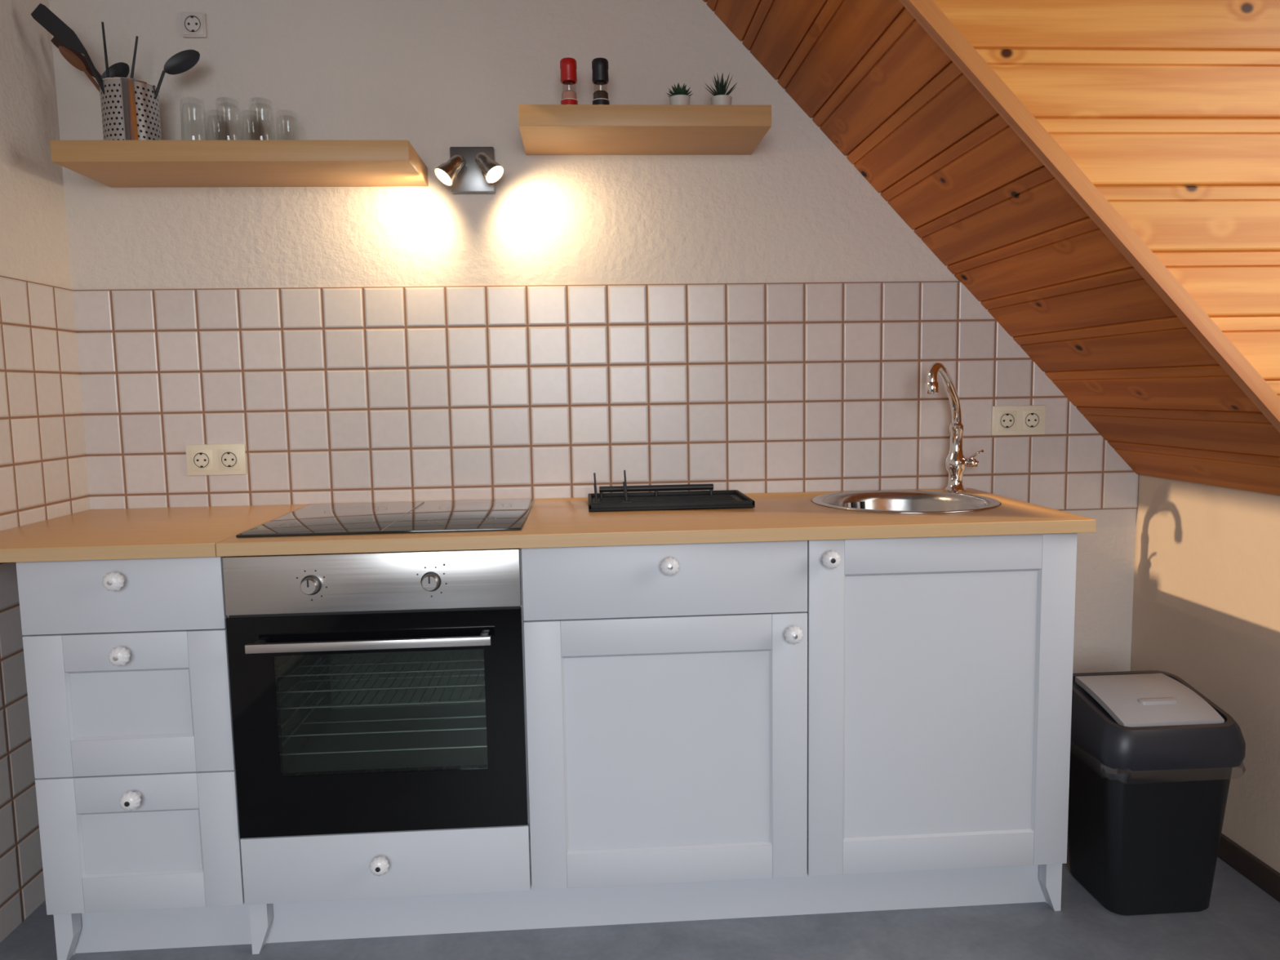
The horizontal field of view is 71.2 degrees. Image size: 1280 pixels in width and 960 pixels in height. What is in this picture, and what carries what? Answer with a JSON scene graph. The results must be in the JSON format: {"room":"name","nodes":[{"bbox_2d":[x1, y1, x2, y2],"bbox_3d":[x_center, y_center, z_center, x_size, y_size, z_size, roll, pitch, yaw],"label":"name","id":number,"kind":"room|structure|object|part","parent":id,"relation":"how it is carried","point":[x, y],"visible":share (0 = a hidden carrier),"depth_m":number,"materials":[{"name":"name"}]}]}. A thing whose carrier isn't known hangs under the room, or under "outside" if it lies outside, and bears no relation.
{"room":"kitchen","nodes":[
{"label":"kitchen","id":0,"kind":"room"},
{"bbox_2d":[0,0,71,289],"bbox_3d":[-1.385,-0.168,0.232,0.100,2.700,4.200,-1,6,-3],"label":"wall","id":1,"kind":"structure","parent":0,"point":[34,245],"depth_m":2.14,"materials":[{"name":"white paint"}]},
{"bbox_2d":[0,275,90,942],"bbox_3d":[-1.392,0.332,1.435,0.007,1.464,1.893,-1,6,-3],"label":"tiles","id":2,"kind":"structure","parent":1,"relation":"attached to","point":[44,476],"depth_m":2.08,"materials":[{"name":"white tile"}]},
{"bbox_2d":[182,13,202,33],"bbox_3d":[-1.127,-1.149,2.253,0.047,0.047,0.004,-1,6,-3],"label":"outlet","id":3,"kind":"object","parent":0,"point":[192,23],"depth_m":2.25,"materials":[{"name":"white plastic"}]},
{"bbox_2d":[191,451,210,469],"bbox_3d":[-1.155,-0.052,2.353,0.047,0.047,0.004,-1,6,-3],"label":"outlet","id":4,"kind":"object","parent":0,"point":[200,460],"depth_m":2.35,"materials":[{"name":"beige plastic"}]},
{"bbox_2d":[219,450,238,468],"bbox_3d":[-1.084,-0.054,2.357,0.047,0.047,0.004,-1,6,-3],"label":"outlet","id":5,"kind":"object","parent":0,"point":[228,459],"depth_m":2.36,"materials":[{"name":"beige plastic"}]},
{"bbox_2d":[48,0,1136,673],"bbox_3d":[0.191,-0.420,2.470,3.526,2.700,0.100,-1,6,-3],"label":"wall","id":6,"kind":"structure","parent":0,"point":[437,76],"depth_m":2.33,"materials":[{"name":"white paint"}]},
{"bbox_2d":[180,12,206,37],"bbox_3d":[-1.128,-1.150,2.257,0.060,0.060,0.013,-1,6,-3],"label":"wall socket","id":7,"kind":"object","parent":6,"relation":"attached to","point":[193,24],"visible":1,"depth_m":2.25,"materials":[{"name":"white plastic"}]},
{"bbox_2d":[185,443,246,475],"bbox_3d":[-1.119,-0.053,2.360,0.152,0.082,0.013,-1,6,-3],"label":"wall socket","id":8,"kind":"object","parent":6,"relation":"attached to","point":[202,460],"visible":1,"depth_m":2.36,"materials":[{"name":"beige plastic"}]},
{"bbox_2d":[49,139,428,187],"bbox_3d":[-0.946,-0.769,2.183,0.802,0.048,0.260,-1,6,-3],"label":"wall shelf","id":9,"kind":"object","parent":6,"relation":"attached to","point":[379,162],"visible":1,"depth_m":2.08,"materials":[{"name":"brown wood"}]},
{"bbox_2d":[99,76,161,140],"bbox_3d":[-1.228,-0.868,2.160,0.128,0.162,0.128,-1,6,-3],"label":"utensil holder","id":10,"kind":"object","parent":9,"relation":"on","point":[131,109],"visible":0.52,"depth_m":2.11,"materials":[{"name":"metal"}]},
{"bbox_2d":[31,3,104,94],"bbox_3d":[-1.306,-0.946,2.096,0.210,0.324,0.012,-2,6,-7],"label":"spatula","id":11,"kind":"object","parent":10,"relation":"in","point":[42,14],"visible":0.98,"depth_m":2.08,"materials":[{"name":"black plastic"}]},
{"bbox_2d":[50,36,101,78],"bbox_3d":[-1.322,-0.943,2.199,0.229,0.300,0.013,-1,6,2],"label":"spatula","id":12,"kind":"object","parent":10,"relation":"in","point":[54,40],"visible":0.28,"depth_m":2.19,"materials":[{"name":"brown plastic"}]},
{"bbox_2d":[58,45,99,91],"bbox_3d":[-1.287,-0.913,2.153,0.194,0.249,0.011,-1,6,-3],"label":"wooden spoon","id":13,"kind":"object","parent":10,"relation":"in","point":[68,55],"visible":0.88,"depth_m":2.14,"materials":[{"name":"brown wood"}]},
{"bbox_2d":[101,22,109,77],"bbox_3d":[-1.260,-0.934,2.122,0.014,0.291,0.007,-1,6,-3],"label":"handle","id":14,"kind":"object","parent":10,"relation":"in","point":[102,23],"visible":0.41,"depth_m":2.11,"materials":[{"name":"black plastic"}]},
{"bbox_2d":[100,62,129,79],"bbox_3d":[-1.275,-0.903,2.181,0.071,0.221,0.018,-1,6,3],"label":"ladle","id":15,"kind":"object","parent":10,"relation":"in","point":[121,69],"visible":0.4,"depth_m":2.17,"materials":[{"name":"black plastic"}]},
{"bbox_2d":[130,35,137,78],"bbox_3d":[-1.235,-0.932,2.167,0.056,0.276,0.007,-1,6,-3],"label":"handle","id":16,"kind":"object","parent":10,"relation":"in","point":[136,37],"visible":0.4,"depth_m":2.16,"materials":[{"name":"black plastic"}]},
{"bbox_2d":[155,49,199,98],"bbox_3d":[-1.142,-0.915,2.161,0.164,0.242,0.015,-2,6,-8],"label":"serving spoon","id":17,"kind":"object","parent":10,"relation":"in","point":[181,62],"visible":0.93,"depth_m":2.16,"materials":[{"name":"black plastic"}]},
{"bbox_2d":[180,100,208,140],"bbox_3d":[-1.062,-0.845,2.128,0.059,0.114,0.059,-1,6,-3],"label":"drinking glass","id":18,"kind":"object","parent":9,"relation":"on","point":[202,100],"visible":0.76,"depth_m":2.13,"materials":[{"name":"clear glass"}]},
{"bbox_2d":[215,99,242,140],"bbox_3d":[-0.981,-0.846,2.133,0.059,0.114,0.059,-1,6,-3],"label":"drinking glass","id":19,"kind":"object","parent":9,"relation":"on","point":[215,100],"visible":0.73,"depth_m":2.13,"materials":[{"name":"clear glass"}]},
{"bbox_2d":[248,99,275,140],"bbox_3d":[-0.904,-0.848,2.137,0.059,0.114,0.059,-1,6,-3],"label":"drinking glass","id":20,"kind":"object","parent":9,"relation":"on","point":[249,100],"visible":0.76,"depth_m":2.14,"materials":[{"name":"clear glass"}]},
{"bbox_2d":[275,112,299,140],"bbox_3d":[-0.880,-0.858,2.233,0.059,0.114,0.059,-1,6,-3],"label":"drinking glass","id":21,"kind":"object","parent":9,"relation":"on","point":[275,113],"visible":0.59,"depth_m":2.22,"materials":[{"name":"clear glass"}]},
{"bbox_2d":[434,146,503,194],"bbox_3d":[-0.432,-0.802,2.280,0.174,0.116,0.123,-1,6,-3],"label":"wall spotlight","id":22,"kind":"object","parent":6,"relation":"attached to","point":[468,170],"visible":1,"depth_m":2.31,"materials":[{"name":"silver metal"}]},
{"bbox_3d":[-0.491,-0.765,2.246,0.040,0.033,0.045,-1,6,-3],"label":"bulb","id":23,"kind":"part","parent":22,"relation":"part of","materials":[{"name":"beige glass"}]},
{"bbox_3d":[-0.436,-0.807,2.331,0.114,0.116,0.022,-1,6,-3],"label":"mounting plate","id":24,"kind":"part","parent":22,"relation":"part of","materials":[{"name":"silver metal"}]},
{"bbox_3d":[-0.369,-0.773,2.253,0.040,0.033,0.045,-1,6,-3],"label":"bulb","id":25,"kind":"part","parent":22,"relation":"part of","materials":[{"name":"beige glass"}]},
{"bbox_2d":[73,280,1138,510],"bbox_3d":[-0.027,-0.204,2.424,2.875,0.640,0.007,-1,6,-3],"label":"tiles","id":26,"kind":"structure","parent":6,"relation":"attached to","point":[331,395],"depth_m":2.41,"materials":[{"name":"white tile"}]},
{"bbox_2d":[518,104,771,155],"bbox_3d":[0.006,-0.871,2.232,0.597,0.049,0.260,-1,6,-3],"label":"wall shelf","id":27,"kind":"object","parent":6,"relation":"attached to","point":[544,129],"visible":1,"depth_m":2.13,"materials":[{"name":"brown wood"}]},
{"bbox_2d":[560,57,577,104],"bbox_3d":[-0.175,-0.961,2.202,0.042,0.140,0.042,-1,6,-3],"label":"grinder","id":28,"kind":"object","parent":27,"relation":"on","point":[568,67],"visible":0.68,"depth_m":2.19,"materials":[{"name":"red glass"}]},
{"bbox_2d":[591,57,609,104],"bbox_3d":[-0.097,-0.963,2.207,0.042,0.140,0.042,-1,6,-3],"label":"grinder","id":29,"kind":"object","parent":27,"relation":"on","point":[599,65],"visible":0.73,"depth_m":2.19,"materials":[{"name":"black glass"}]},
{"bbox_2d":[666,83,692,104],"bbox_3d":[0.099,-0.939,2.222,0.070,0.084,0.067,-1,6,-3],"label":"potted succulent","id":30,"kind":"object","parent":27,"relation":"on","point":[680,96],"visible":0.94,"depth_m":2.20,"materials":[{"name":"green plant"}]},
{"bbox_2d":[669,94,690,104],"bbox_3d":[0.099,-0.923,2.223,0.053,0.052,0.053,-1,6,-3],"label":"pot","id":31,"kind":"object","parent":30,"relation":"on","point":[673,99],"depth_m":2.20,"materials":[{"name":"white ceramic"}]},
{"bbox_2d":[705,72,737,105],"bbox_3d":[0.200,-0.957,2.224,0.083,0.115,0.075,-1,6,-3],"label":"aloe","id":32,"kind":"object","parent":27,"relation":"on","point":[719,98],"visible":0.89,"depth_m":2.21,"materials":[{"name":"plant"}]},
{"bbox_2d":[711,94,732,105],"bbox_3d":[0.203,-0.925,2.229,0.053,0.052,0.053,-1,6,-3],"label":"pot","id":33,"kind":"object","parent":32,"relation":"on","point":[717,100],"depth_m":2.21,"materials":[{"name":"white ceramic"}]},
{"bbox_2d":[991,404,1045,435],"bbox_3d":[1.053,-0.166,2.485,0.152,0.082,0.013,-1,6,-3],"label":"wall socket","id":34,"kind":"object","parent":6,"relation":"attached to","point":[1006,420],"visible":1,"depth_m":2.48,"materials":[{"name":"beige plastic"}]},
{"bbox_2d":[999,412,1015,429],"bbox_3d":[1.018,-0.164,2.478,0.047,0.047,0.004,-1,6,-3],"label":"socket","id":35,"kind":"object","parent":34,"relation":"on","point":[1006,420],"depth_m":2.48,"materials":[{"name":"beige plastic"}]},
{"bbox_2d":[1023,411,1040,428],"bbox_3d":[1.089,-0.166,2.482,0.047,0.047,0.004,-1,6,-3],"label":"socket","id":36,"kind":"object","parent":34,"relation":"on","point":[1032,420],"depth_m":2.48,"materials":[{"name":"beige plastic"}]},
{"bbox_2d":[0,840,1279,959],"bbox_3d":[0.124,1.190,0.461,3.076,0.100,4.400,-1,6,-3],"label":"floor","id":37,"kind":"structure","parent":0,"point":[1241,921],"depth_m":1.93,"materials":[{"name":"grey concrete"}]},
{"bbox_2d":[15,556,251,959],"bbox_3d":[-1.054,0.560,2.108,0.399,0.865,0.637,-1,6,-3],"label":"base cabinet","id":38,"kind":"object","parent":37,"relation":"on","point":[126,660],"visible":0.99,"depth_m":1.83,"materials":[{"name":"wood"}]},
{"bbox_3d":[-1.042,0.200,1.774,0.041,0.041,0.040,-1,6,-3],"label":"knob","id":39,"kind":"part","parent":38,"relation":"part of","materials":[{"name":"ceramic"}]},
{"bbox_3d":[-1.040,0.351,1.790,0.041,0.041,0.040,-1,6,-3],"label":"knob","id":40,"kind":"part","parent":38,"relation":"part of","materials":[{"name":"ceramic"}]},
{"bbox_3d":[-1.043,0.232,1.807,0.397,0.149,0.018,-1,6,-3],"label":"drawer","id":41,"kind":"part","parent":38,"relation":"part of","materials":[{"name":"white wood"}]},
{"bbox_3d":[-1.039,0.457,1.829,0.397,0.296,0.018,-1,6,-3],"label":"drawer","id":42,"kind":"part","parent":38,"relation":"part of","materials":[{"name":"white wood"}]},
{"bbox_3d":[-1.034,0.651,1.820,0.041,0.041,0.040,-1,6,-3],"label":"knob","id":43,"kind":"part","parent":38,"relation":"part of","materials":[{"name":"ceramic"}]},
{"bbox_3d":[-1.034,0.751,1.859,0.397,0.291,0.018,-1,6,-3],"label":"drawer","id":44,"kind":"part","parent":38,"relation":"part of","materials":[{"name":"white wood"}]},
{"bbox_2d":[240,548,533,954],"bbox_3d":[-0.555,0.549,2.139,0.600,0.865,0.637,-1,6,-3],"label":"base cabinet","id":45,"kind":"object","parent":37,"relation":"on","point":[461,880],"visible":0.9,"depth_m":1.90,"materials":[{"name":"wood"}]},
{"bbox_2d":[222,548,528,838],"bbox_3d":[-0.554,0.421,2.071,0.595,0.592,0.538,-1,6,-3],"label":"built-in oven","id":46,"kind":"object","parent":45,"relation":"in","point":[380,691],"visible":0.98,"depth_m":1.86,"materials":[{"name":"glass"}]},
{"bbox_3d":[-0.545,0.329,1.814,0.485,0.018,0.045,-1,6,-3],"label":"door handle","id":47,"kind":"part","parent":46,"relation":"part of","materials":[{"name":"metal"}]},
{"bbox_3d":[-0.544,0.208,1.834,0.595,0.120,0.020,-1,6,-3],"label":"control panel","id":48,"kind":"part","parent":46,"relation":"part of","materials":[{"name":"metal"}]},
{"bbox_3d":[-0.542,0.803,1.866,0.041,0.041,0.040,-1,6,-3],"label":"knob","id":49,"kind":"part","parent":45,"relation":"part of","materials":[{"name":"ceramic"}]},
{"bbox_3d":[-0.534,0.813,1.896,0.597,0.144,0.018,-1,6,-3],"label":"drawer","id":50,"kind":"part","parent":45,"relation":"part of","materials":[{"name":"white wood"}]},
{"bbox_3d":[-0.267,0.479,2.181,0.016,0.745,0.576,-1,6,-3],"label":"panel","id":51,"kind":"part","parent":45,"relation":"part of","materials":[{"name":"white wood"}]},
{"bbox_2d":[521,540,807,928],"bbox_3d":[0.044,0.535,2.175,0.600,0.865,0.637,-1,6,-3],"label":"base cabinet","id":52,"kind":"object","parent":37,"relation":"on","point":[666,685],"visible":0.98,"depth_m":1.90,"materials":[{"name":"wood"}]},
{"bbox_2d":[0,488,1096,562],"bbox_3d":[-0.243,0.094,2.123,2.377,0.028,0.621,-1,6,-3],"label":"countertop","id":53,"kind":"structure","parent":52,"relation":"on","point":[139,533],"depth_m":1.88,"materials":[{"name":"brown wood"}]},
{"bbox_2d":[235,498,534,537],"bbox_3d":[-0.554,0.084,2.101,0.582,0.006,0.504,-1,6,-3],"label":"cooktop","id":54,"kind":"object","parent":53,"relation":"in","point":[485,515],"visible":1,"depth_m":2.03,"materials":[{"name":"black glass"}]},
{"bbox_2d":[587,470,755,511],"bbox_3d":[0.069,0.015,2.259,0.401,0.089,0.240,-1,6,-3],"label":"dish rack","id":55,"kind":"object","parent":53,"relation":"on","point":[726,499],"visible":1,"depth_m":2.28,"materials":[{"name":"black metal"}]},
{"bbox_2d":[587,489,755,511],"bbox_3d":[0.070,0.051,2.263,0.401,0.017,0.240,-1,6,-3],"label":"tray","id":56,"kind":"object","parent":55,"relation":"on","point":[726,499],"depth_m":2.24,"materials":[{"name":"black plastic"}]},
{"bbox_2d":[812,489,999,513],"bbox_3d":[0.661,0.132,2.247,0.450,0.167,0.450,-1,6,-3],"label":"sink","id":57,"kind":"object","parent":53,"relation":"in","point":[899,501],"visible":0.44,"depth_m":2.39,"materials":[{"name":"metal"}]},
{"bbox_2d":[924,361,983,492],"bbox_3d":[0.797,-0.134,2.337,0.246,0.345,0.099,-5,7,-36],"label":"tap","id":58,"kind":"object","parent":53,"relation":"on","point":[956,463],"visible":1,"depth_m":2.39,"materials":[{"name":"silver metal"}]},
{"bbox_3d":[0.790,-0.216,2.317,0.027,0.176,0.223,3,7,37],"label":"spout","id":59,"kind":"part","parent":58,"relation":"part of","materials":[{"name":"silver metal"}]},
{"bbox_2d":[944,422,966,492],"bbox_3d":[0.853,-0.062,2.411,0.056,0.186,0.056,-1,6,-3],"label":"tap","id":60,"kind":"object","parent":58,"relation":"on","point":[956,462],"depth_m":2.40,"materials":[{"name":"silver metal"}]},
{"bbox_3d":[0.889,-0.047,2.402,0.043,0.027,0.026,2,6,24],"label":"lever","id":61,"kind":"part","parent":58,"relation":"part of","materials":[{"name":"silver metal"}]},
{"bbox_3d":[0.054,0.209,1.873,0.597,0.153,0.018,-1,6,-3],"label":"drawer","id":62,"kind":"part","parent":52,"relation":"part of","materials":[{"name":"white wood"}]},
{"bbox_3d":[0.061,0.176,1.841,0.041,0.041,0.040,-1,6,-3],"label":"knob","id":63,"kind":"part","parent":52,"relation":"part of","materials":[{"name":"ceramic"}]},
{"bbox_3d":[0.321,0.323,1.872,0.041,0.041,0.040,-1,6,-3],"label":"knob","id":64,"kind":"part","parent":52,"relation":"part of","materials":[{"name":"ceramic"}]},
{"bbox_2d":[801,533,1077,915],"bbox_3d":[0.634,0.521,2.210,0.584,0.865,0.637,-1,6,-3],"label":"base cabinet","id":65,"kind":"object","parent":37,"relation":"on","point":[940,669],"visible":0.94,"depth_m":1.94,"materials":[{"name":"wood"}]},
{"bbox_3d":[0.397,0.165,1.861,0.041,0.041,0.040,-1,6,-3],"label":"knob","id":66,"kind":"part","parent":65,"relation":"part of","materials":[{"name":"ceramic"}]},
{"bbox_2d":[1067,670,1245,915],"bbox_3d":[1.157,0.715,2.064,0.324,0.489,0.284,-1,6,-3],"label":"bin","id":67,"kind":"object","parent":37,"relation":"on","point":[1153,758],"visible":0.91,"depth_m":1.97,"materials":[{"name":"black plastic"}]},
{"bbox_2d":[702,0,1279,495],"bbox_3d":[0.575,-0.837,2.043,1.696,1.758,0.711,-1,6,-3],"label":"ceiling","id":68,"kind":"structure","parent":0,"point":[867,73],"depth_m":2.04,"materials":[{"name":"brown wood"}]},
{"bbox_2d":[932,0,1279,397],"bbox_3d":[0.818,-0.816,1.721,2.147,1.768,0.012,-1,6,-3],"label":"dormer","id":69,"kind":"object","parent":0,"point":[1170,108],"depth_m":1.74,"materials":[{"name":"brown wood"}]},
{"bbox_2d":[1129,474,1279,873],"bbox_3d":[1.601,0.646,0.499,0.100,0.925,4.200,-1,6,-3],"label":"wall","id":70,"kind":"structure","parent":0,"point":[1206,609],"depth_m":2.20,"materials":[{"name":"beige paint"}]},
{"bbox_2d":[1217,832,1279,902],"bbox_3d":[1.551,1.078,0.539,0.014,0.060,4.199,-1,6,-3],"label":"baseboard","id":71,"kind":"structure","parent":70,"relation":"attached to","point":[1264,877],"depth_m":2.12,"materials":[{"name":"brown wood"}]},
{"bbox_3d":[1.989,-0.767,0.986,0.100,1.775,1.638,-1,6,-3],"label":"wall","id":72,"kind":"structure","parent":0,"visible":0},
{"bbox_2d":[898,0,1279,432],"bbox_3d":[0.593,-0.815,1.680,1.730,1.797,0.026,-1,6,-3],"label":"trim","id":73,"kind":"structure","parent":72,"relation":"attached to","point":[926,13],"depth_m":1.72,"materials":[{"name":"brown wood"}]}
]}

